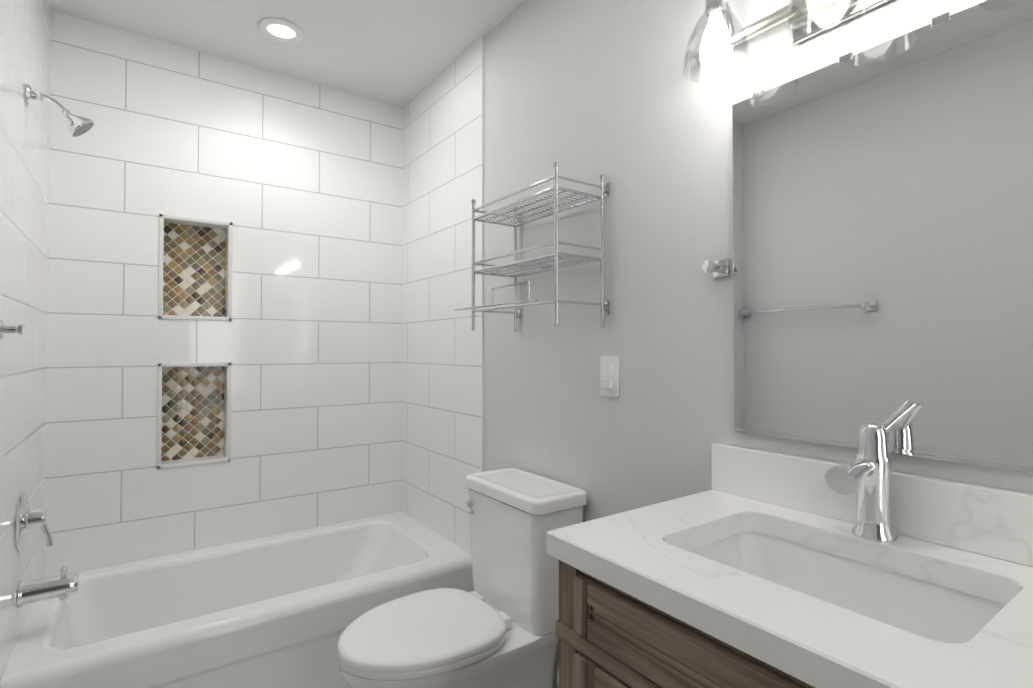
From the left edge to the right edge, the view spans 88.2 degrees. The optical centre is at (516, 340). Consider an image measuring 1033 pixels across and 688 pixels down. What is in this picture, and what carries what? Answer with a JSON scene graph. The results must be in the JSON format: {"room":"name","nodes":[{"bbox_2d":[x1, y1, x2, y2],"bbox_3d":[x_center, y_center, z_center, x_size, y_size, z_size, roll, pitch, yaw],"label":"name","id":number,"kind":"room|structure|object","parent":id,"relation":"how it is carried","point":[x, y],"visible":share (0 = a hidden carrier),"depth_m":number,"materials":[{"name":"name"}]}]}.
{"room":"bathroom","nodes":[
{"label":"bathroom","id":0,"kind":"room"},
{"bbox_2d":[43,10,402,577],"bbox_3d":[-1.182,0.018,2.382,1.391,2.450,0.120,1,-1,-35],"label":"wall","id":1,"kind":"structure","parent":0,"point":[298,183],"depth_m":2.26,"materials":[{"name":"tile"}]},
{"bbox_2d":[49,0,523,107],"bbox_3d":[-0.283,-1.281,0.923,1.881,0.100,3.574,1,-1,-35],"label":"ceiling","id":2,"kind":"structure","parent":0,"point":[400,53],"depth_m":2.09,"materials":[{"name":"white paint"}]},
{"bbox_2d":[259,18,303,42],"bbox_3d":[-0.916,-1.206,2.076,0.160,0.011,0.160,1,-1,-35],"label":"recessed light","id":3,"kind":"object","parent":2,"relation":"in","point":[280,30],"visible":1,"depth_m":2.07,"materials":[{"name":"white plastic"}]},
{"bbox_2d":[484,0,1032,687],"bbox_3d":[0.435,0.002,1.413,0.120,2.450,3.574,1,-1,-35],"label":"wall","id":4,"kind":"structure","parent":0,"point":[588,90],"depth_m":1.49,"materials":[{"name":"grey paint"}]},
{"bbox_2d":[401,36,483,553],"bbox_3d":[-0.358,0.018,2.416,0.009,2.450,0.780,1,-1,-35],"label":"wall tiles","id":5,"kind":"structure","parent":4,"relation":"attached to","point":[442,341],"depth_m":2.36,"materials":[{"name":"white tile"}]},
{"bbox_2d":[454,162,609,331],"bbox_3d":[0.028,-0.259,1.655,0.266,0.446,0.461,1,-1,-35],"label":"shelf","id":6,"kind":"object","parent":4,"relation":"attached to","point":[556,255],"visible":1,"depth_m":1.58,"materials":[{"name":"silver metal"}]},
{"bbox_2d":[600,356,618,397],"bbox_3d":[0.262,0.103,1.532,0.021,0.116,0.072,1,-1,-35],"label":"light switch","id":7,"kind":"object","parent":4,"relation":"attached to","point":[609,376],"visible":1,"depth_m":1.52,"materials":[{"name":"white plastic"}]},
{"bbox_2d":[702,258,729,277],"bbox_3d":[0.458,-0.170,1.230,0.056,0.042,0.042,1,-1,-35],"label":"robe hook","id":8,"kind":"object","parent":4,"relation":"attached to","point":[719,268],"visible":1,"depth_m":1.23,"materials":[{"name":"silver metal"}]},
{"bbox_2d":[683,0,890,82],"bbox_3d":[0.577,-0.682,0.969,0.173,0.185,0.649,1,-1,-35],"label":"sconce","id":9,"kind":"object","parent":4,"relation":"attached to","point":[811,18],"visible":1,"depth_m":1.09,"materials":[{"name":"silver metal"}]},
{"bbox_2d":[732,0,1032,472],"bbox_3d":[0.673,-0.175,0.969,0.009,0.754,0.610,1,-1,-35],"label":"mirror","id":10,"kind":"object","parent":4,"relation":"attached to","point":[882,232],"visible":1,"depth_m":0.95,"materials":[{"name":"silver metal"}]},
{"bbox_3d":[-0.283,1.269,0.882,1.881,0.100,3.574,1,-1,-35],"label":"floor","id":11,"kind":"structure","parent":0,"visible":0},
{"bbox_2d":[0,511,474,687],"bbox_3d":[-0.932,1.047,2.014,1.385,0.380,0.736,1,-1,-35],"label":"bathtub","id":12,"kind":"object","parent":11,"relation":"on","point":[284,610],"visible":0.77,"depth_m":1.87,"materials":[{"name":"white ceramic"}]},
{"bbox_2d":[337,467,586,687],"bbox_3d":[-0.174,0.838,1.553,0.679,0.784,0.414,1,-1,-35],"label":"toilet","id":13,"kind":"object","parent":11,"relation":"on","point":[495,628],"visible":0.98,"depth_m":1.51,"materials":[{"name":"white ceramic"}]},
{"bbox_2d":[546,443,1032,687],"bbox_3d":[0.480,0.725,0.761,0.542,0.985,0.798,1,-1,-35],"label":"bathroom vanity","id":14,"kind":"object","parent":11,"relation":"on","point":[753,568],"visible":1,"depth_m":0.83,"materials":[{"name":"white stone"}]},
{"bbox_2d":[825,400,916,541],"bbox_3d":[0.596,0.220,0.900,0.178,0.238,0.086,1,-1,-35],"label":"faucet","id":15,"kind":"object","parent":14,"relation":"on","point":[866,474],"visible":1,"depth_m":0.91,"materials":[{"name":"silver metal"}]},
{"bbox_3d":[-1.641,0.004,1.508,0.370,2.450,1.012,1,-1,-35],"label":"wall","id":16,"kind":"structure","parent":0,"visible":0},
{"bbox_2d":[0,0,50,680],"bbox_3d":[-1.453,0.005,1.571,0.009,2.450,0.888,1,-1,-35],"label":"wall tiles","id":17,"kind":"structure","parent":16,"relation":"attached to","point":[25,34],"depth_m":1.52,"materials":[{"name":"white tile"}]},
{"bbox_2d":[0,319,23,339],"bbox_3d":[-1.199,-0.027,1.263,0.048,0.054,0.054,1,-1,-35],"label":"robe hook","id":18,"kind":"object","parent":17,"relation":"attached to","point":[18,329],"visible":1,"depth_m":1.26,"materials":[{"name":"silver metal"}]},
{"bbox_2d":[15,490,53,551],"bbox_3d":[-1.397,0.518,1.553,0.072,0.172,0.172,1,-1,-35],"label":"shower valve","id":19,"kind":"object","parent":17,"relation":"attached to","point":[26,519],"visible":1,"depth_m":1.53,"materials":[{"name":"silver metal"}]},
{"bbox_2d":[17,566,78,606],"bbox_3d":[-1.367,0.716,1.560,0.133,0.094,0.068,1,-1,-35],"label":"tub spout","id":20,"kind":"object","parent":17,"relation":"attached to","point":[64,586],"visible":1,"depth_m":1.54,"materials":[{"name":"silver metal"}]},
{"bbox_2d":[25,84,94,136],"bbox_3d":[-1.363,-0.683,1.596,0.155,0.128,0.080,1,-1,-35],"label":"shower head","id":21,"kind":"object","parent":17,"relation":"attached to","point":[78,126],"visible":1,"depth_m":1.59}
]}

